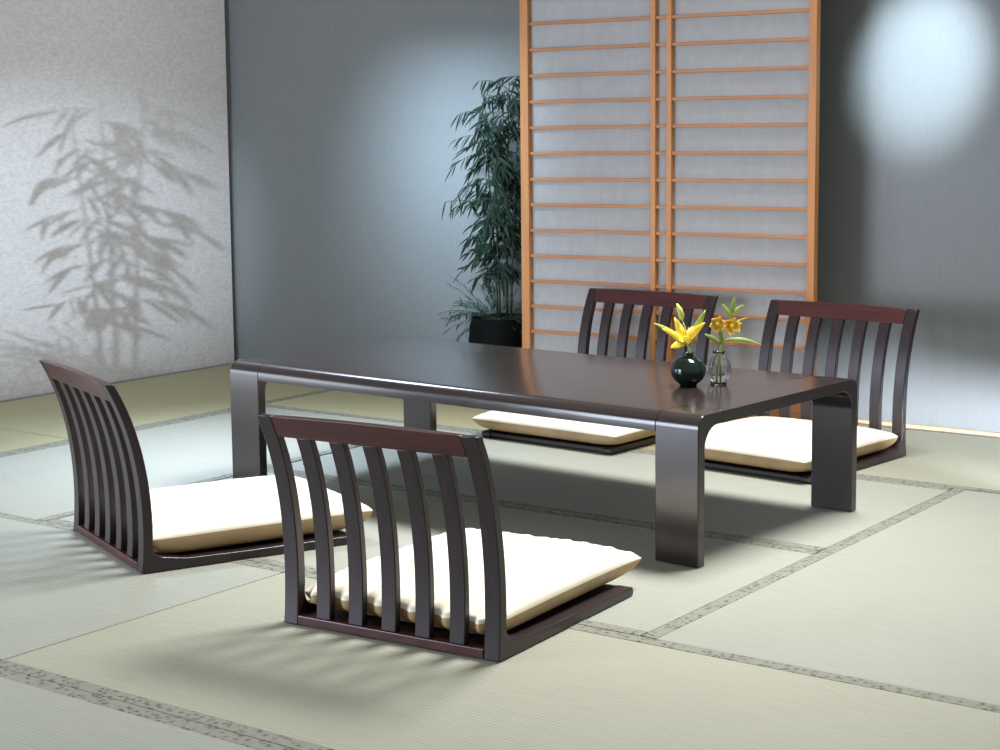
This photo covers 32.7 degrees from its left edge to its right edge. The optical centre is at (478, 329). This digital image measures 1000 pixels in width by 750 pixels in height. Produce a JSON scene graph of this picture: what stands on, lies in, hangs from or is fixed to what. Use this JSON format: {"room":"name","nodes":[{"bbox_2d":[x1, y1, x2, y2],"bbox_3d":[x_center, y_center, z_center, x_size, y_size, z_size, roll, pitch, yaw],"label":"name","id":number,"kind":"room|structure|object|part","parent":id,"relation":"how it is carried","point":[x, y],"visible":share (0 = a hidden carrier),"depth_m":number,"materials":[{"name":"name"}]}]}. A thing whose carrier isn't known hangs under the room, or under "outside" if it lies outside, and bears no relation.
{"room":"japanese tatami room","nodes":[
{"label":"japanese tatami room","id":0,"kind":"room"},
{"bbox_2d":[0,0,233,400],"bbox_3d":[-3.438,-1.028,4.294,0.060,3.256,7.797,4,8,36],"label":"wall","id":1,"kind":"structure","parent":0,"point":[116,264],"depth_m":6.94,"materials":[{"name":"white paint"}]},
{"bbox_2d":[469,313,521,347],"bbox_3d":[0.101,0.097,6.548,0.276,0.298,0.276,4,8,36],"label":"pot","id":2,"kind":"object","parent":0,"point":[500,329],"depth_m":6.42,"materials":[{"name":"black ceramic"}]},
{"bbox_2d":[224,0,999,432],"bbox_3d":[1.367,-1.246,5.693,7.700,3.256,0.120,4,8,36],"label":"wall","id":3,"kind":"structure","parent":0,"point":[341,114],"depth_m":6.75,"materials":[{"name":"paint"}]},
{"bbox_2d":[238,359,999,436],"bbox_3d":[1.688,0.369,5.574,6.848,0.068,0.014,4,8,36],"label":"trim","id":4,"kind":"structure","parent":3,"relation":"attached to","point":[914,426],"depth_m":5.67,"materials":[{"name":"brown wood"}]},
{"bbox_3d":[-0.936,0.796,2.760,7.700,0.064,7.947,4,8,36],"label":"floor","id":5,"kind":"structure","parent":0,"visible":0},
{"bbox_2d":[0,429,68,454],"bbox_3d":[-2.228,0.455,5.258,0.908,0.056,1.751,4,8,36],"label":"mat","id":6,"kind":"object","parent":5,"relation":"on","point":[10,441],"visible":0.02,"depth_m":5.67,"materials":[{"name":"fabric"}]},
{"bbox_2d":[0,513,284,660],"bbox_3d":[-1.394,0.576,4.150,1.746,0.056,0.861,4,8,36],"label":"mat","id":7,"kind":"object","parent":5,"relation":"on","point":[57,585],"visible":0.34,"depth_m":3.86,"materials":[{"name":"wicker"}]},
{"bbox_2d":[0,668,294,749],"bbox_3d":[-0.629,0.758,2.531,1.756,0.056,0.850,4,8,36],"label":"mat","id":8,"kind":"object","parent":5,"relation":"on","point":[36,713],"visible":1,"depth_m":2.94,"materials":[{"name":"wicker"}]},
{"bbox_2d":[0,363,332,438],"bbox_3d":[-1.204,0.282,6.636,0.908,0.056,1.692,4,8,36],"label":"mat","id":9,"kind":"object","parent":5,"relation":"on","point":[163,398],"visible":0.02,"depth_m":6.52,"materials":[{"name":"wicker"}]},
{"bbox_2d":[0,407,403,520],"bbox_3d":[-0.989,0.421,5.436,0.866,0.056,1.699,4,8,36],"label":"mat","id":10,"kind":"object","parent":5,"relation":"on","point":[36,483],"visible":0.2,"depth_m":5.30,"materials":[{"name":"wicker"}]},
{"bbox_2d":[46,469,818,635],"bbox_3d":[-0.162,0.545,4.295,1.820,0.056,0.835,4,8,36],"label":"mat","id":11,"kind":"object","parent":5,"relation":"on","point":[663,592],"visible":0.33,"depth_m":4.07,"materials":[{"name":"wicker"}]},
{"bbox_2d":[39,359,346,573],"bbox_3d":[-0.706,0.300,4.258,0.623,0.451,0.528,-5,8,-30],"label":"chair","id":12,"kind":"object","parent":11,"relation":"on","point":[112,501],"visible":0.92,"depth_m":4.08,"materials":[{"name":"paint"}]},
{"bbox_3d":[-0.831,0.278,4.469,0.623,0.448,0.036,-5,8,-30],"label":"frame","id":13,"kind":"part","parent":12,"relation":"part of","materials":[{"name":"paint"}]},
{"bbox_3d":[-0.959,0.120,4.088,0.042,0.048,0.455,-5,8,-30],"label":"rail","id":14,"kind":"part","parent":12,"relation":"part of","materials":[{"name":"paint"}]},
{"bbox_3d":[-0.900,0.529,4.169,0.026,0.020,0.455,-5,8,-30],"label":"rail","id":15,"kind":"part","parent":12,"relation":"part of","materials":[{"name":"paint"}]},
{"bbox_2d":[127,475,372,552],"bbox_3d":[-0.635,0.458,4.318,0.582,0.086,0.487,-5,8,-30],"label":"cushion","id":16,"kind":"object","parent":12,"relation":"on","point":[197,516],"visible":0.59,"depth_m":4.15,"materials":[{"name":"beige fabric"}]},
{"bbox_2d":[265,390,719,451],"bbox_3d":[0.121,0.319,6.192,1.747,0.056,0.839,4,8,36],"label":"mat","id":17,"kind":"object","parent":5,"relation":"on","point":[340,403],"visible":0.06,"depth_m":6.26,"materials":[{"name":"wicker"}]},
{"bbox_2d":[438,76,521,347],"bbox_3d":[0.075,-0.385,6.506,0.580,1.266,0.276,4,8,36],"label":"bamboo","id":18,"kind":"object","parent":17,"relation":"on","point":[498,328],"visible":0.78,"depth_m":6.46,"materials":[{"name":"green plant"}]},
{"bbox_2d":[482,288,717,453],"bbox_3d":[0.410,0.119,5.698,0.528,0.451,0.623,5,9,40],"label":"chair","id":19,"kind":"object","parent":17,"relation":"on","point":[688,302],"visible":0.52,"depth_m":5.85,"materials":[{"name":"paint"}]},
{"bbox_3d":[0.222,0.104,5.856,0.036,0.448,0.623,5,9,40],"label":"frame","id":20,"kind":"part","parent":19,"relation":"part of","materials":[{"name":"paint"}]},
{"bbox_2d":[472,411,654,444],"bbox_3d":[0.371,0.292,5.670,0.586,0.078,0.533,5,9,40],"label":"cushion","id":21,"kind":"object","parent":19,"relation":"on","point":[578,431],"visible":0.41,"depth_m":5.44,"materials":[{"name":"beige fabric"}]},
{"bbox_3d":[0.595,-0.109,5.895,0.455,0.048,0.042,5,9,40],"label":"rail","id":22,"kind":"part","parent":19,"relation":"part of","materials":[{"name":"paint"}]},
{"bbox_3d":[0.598,0.137,5.540,0.036,0.448,0.623,5,9,40],"label":"frame","id":23,"kind":"part","parent":19,"relation":"part of","materials":[{"name":"paint"}]},
{"bbox_2d":[519,0,820,421],"bbox_3d":[0.638,-0.718,5.904,1.136,2.058,0.032,4,8,33],"label":"screen","id":24,"kind":"object","parent":17,"relation":"on","point":[667,145],"visible":0.76,"depth_m":5.90,"materials":[{"name":"paper"}]},
{"bbox_3d":[0.652,0.261,6.017,1.075,0.088,0.030,4,8,33],"label":"rail","id":25,"kind":"part","parent":24,"relation":"part of","materials":[{"name":"orange wood"}]},
{"bbox_2d":[0,572,999,749],"bbox_3d":[0.018,0.682,3.115,1.753,0.056,0.861,4,8,36],"label":"mat","id":26,"kind":"object","parent":5,"relation":"on","point":[229,660],"visible":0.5,"depth_m":3.09,"materials":[{"name":"wicker"}]},
{"bbox_2d":[257,413,632,661],"bbox_3d":[-0.055,0.373,3.571,0.528,0.451,0.623,4,8,33],"label":"chair","id":27,"kind":"object","parent":26,"relation":"on","point":[498,644],"visible":0.98,"depth_m":3.36,"materials":[{"name":"paint"}]},
{"bbox_3d":[-0.262,0.362,3.704,0.036,0.448,0.623,4,8,33],"label":"frame","id":28,"kind":"part","parent":27,"relation":"part of","materials":[{"name":"paint"}]},
{"bbox_3d":[-0.214,0.204,3.305,0.455,0.048,0.042,4,8,33],"label":"rail","id":29,"kind":"part","parent":27,"relation":"part of","materials":[{"name":"paint"}]},
{"bbox_3d":[-0.175,0.610,3.406,0.455,0.020,0.026,4,8,33],"label":"rail","id":30,"kind":"part","parent":27,"relation":"part of","materials":[{"name":"paint"}]},
{"bbox_2d":[305,528,640,634],"bbox_3d":[-0.006,0.527,3.662,0.482,0.087,0.618,4,8,33],"label":"cushion","id":31,"kind":"object","parent":27,"relation":"on","point":[543,574],"visible":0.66,"depth_m":3.55,"materials":[{"name":"beige fabric"}]},
{"bbox_3d":[0.152,0.388,3.439,0.036,0.448,0.623,4,8,33],"label":"frame","id":32,"kind":"part","parent":27,"relation":"part of","materials":[{"name":"paint"}]},
{"bbox_2d":[267,427,952,551],"bbox_3d":[0.344,0.460,4.976,1.820,0.056,0.863,4,8,36],"label":"mat","id":33,"kind":"object","parent":5,"relation":"on","point":[620,486],"visible":0.34,"depth_m":4.78,"materials":[{"name":"wicker"}]},
{"bbox_2d":[230,336,857,567],"bbox_3d":[0.140,0.285,4.721,1.608,0.355,0.762,5,9,40],"label":"table","id":34,"kind":"object","parent":33,"relation":"on","point":[643,394],"visible":0.95,"depth_m":4.49,"materials":[{"name":"paint"}]},
{"bbox_3d":[-0.640,0.267,4.951,0.120,0.355,0.103,5,9,40],"label":"leg","id":35,"kind":"part","parent":34,"relation":"part of","materials":[{"name":"paint"}]},
{"bbox_3d":[-0.213,0.203,5.449,0.120,0.355,0.103,5,9,40],"label":"leg","id":36,"kind":"part","parent":34,"relation":"part of","materials":[{"name":"paint"}]},
{"bbox_2d":[671,352,705,386],"bbox_3d":[0.538,0.101,4.364,0.090,0.086,0.090,4,8,36],"label":"vase","id":37,"kind":"object","parent":34,"relation":"on","point":[688,370],"visible":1,"depth_m":4.33,"materials":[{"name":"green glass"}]},
{"bbox_2d":[654,303,705,352],"bbox_3d":[0.520,0.034,4.343,0.124,0.201,0.087,-3,7,-17],"label":"lily","id":38,"kind":"object","parent":37,"relation":"in","point":[683,338],"visible":0.99,"depth_m":4.35,"materials":[{"name":"yellow plant"}]},
{"bbox_3d":[0.493,0.366,3.992,0.120,0.355,0.103,5,9,40],"label":"leg","id":39,"kind":"part","parent":34,"relation":"part of","materials":[{"name":"paint"}]},
{"bbox_2d":[706,350,730,384],"bbox_3d":[0.619,0.098,4.388,0.066,0.085,0.066,4,8,36],"label":"vase","id":40,"kind":"object","parent":34,"relation":"on","point":[718,366],"visible":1,"depth_m":4.37,"materials":[{"name":"clear glass"}]},
{"bbox_2d":[705,297,760,351],"bbox_3d":[0.655,0.024,4.374,0.151,0.214,0.021,-1,7,-1],"label":"blossoms","id":41,"kind":"object","parent":40,"relation":"in","point":[732,325],"visible":1,"depth_m":4.37,"materials":[{"name":"plant"}]},
{"bbox_3d":[0.920,0.303,4.490,0.120,0.355,0.103,5,9,40],"label":"leg","id":42,"kind":"part","parent":34,"relation":"part of","materials":[{"name":"paint"}]},
{"bbox_2d":[641,488,999,705],"bbox_3d":[1.184,0.583,3.843,0.878,0.056,1.699,4,8,36],"label":"mat","id":43,"kind":"object","parent":5,"relation":"on","point":[911,599],"visible":0.78,"depth_m":3.59,"materials":[{"name":"wicker"}]},
{"bbox_2d":[856,423,999,493],"bbox_3d":[1.533,0.425,5.157,1.753,0.056,0.839,4,8,36],"label":"mat","id":44,"kind":"object","parent":5,"relation":"on","point":[971,462],"visible":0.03,"depth_m":5.14,"materials":[{"name":"wicker"}]},
{"bbox_2d":[705,299,919,483],"bbox_3d":[0.960,0.168,5.223,0.528,0.451,0.623,5,9,42],"label":"chair","id":45,"kind":"object","parent":44,"relation":"on","point":[839,312],"visible":0.66,"depth_m":5.33,"materials":[{"name":"paint"}]},
{"bbox_3d":[0.778,0.152,5.388,0.036,0.448,0.623,5,9,42],"label":"frame","id":46,"kind":"part","parent":45,"relation":"part of","materials":[{"name":"paint"}]},
{"bbox_2d":[705,416,897,471],"bbox_3d":[0.919,0.340,5.196,0.511,0.081,0.541,5,9,42],"label":"cushion","id":47,"kind":"object","parent":45,"relation":"on","point":[777,443],"visible":0.69,"depth_m":5.05,"materials":[{"name":"beige fabric"}]},
{"bbox_3d":[1.153,-0.059,5.412,0.455,0.048,0.042,5,9,42],"label":"rail","id":48,"kind":"part","parent":45,"relation":"part of","materials":[{"name":"paint"}]},
{"bbox_3d":[1.142,0.187,5.058,0.036,0.448,0.623,5,9,42],"label":"frame","id":49,"kind":"part","parent":45,"relation":"part of","materials":[{"name":"paint"}]}
]}

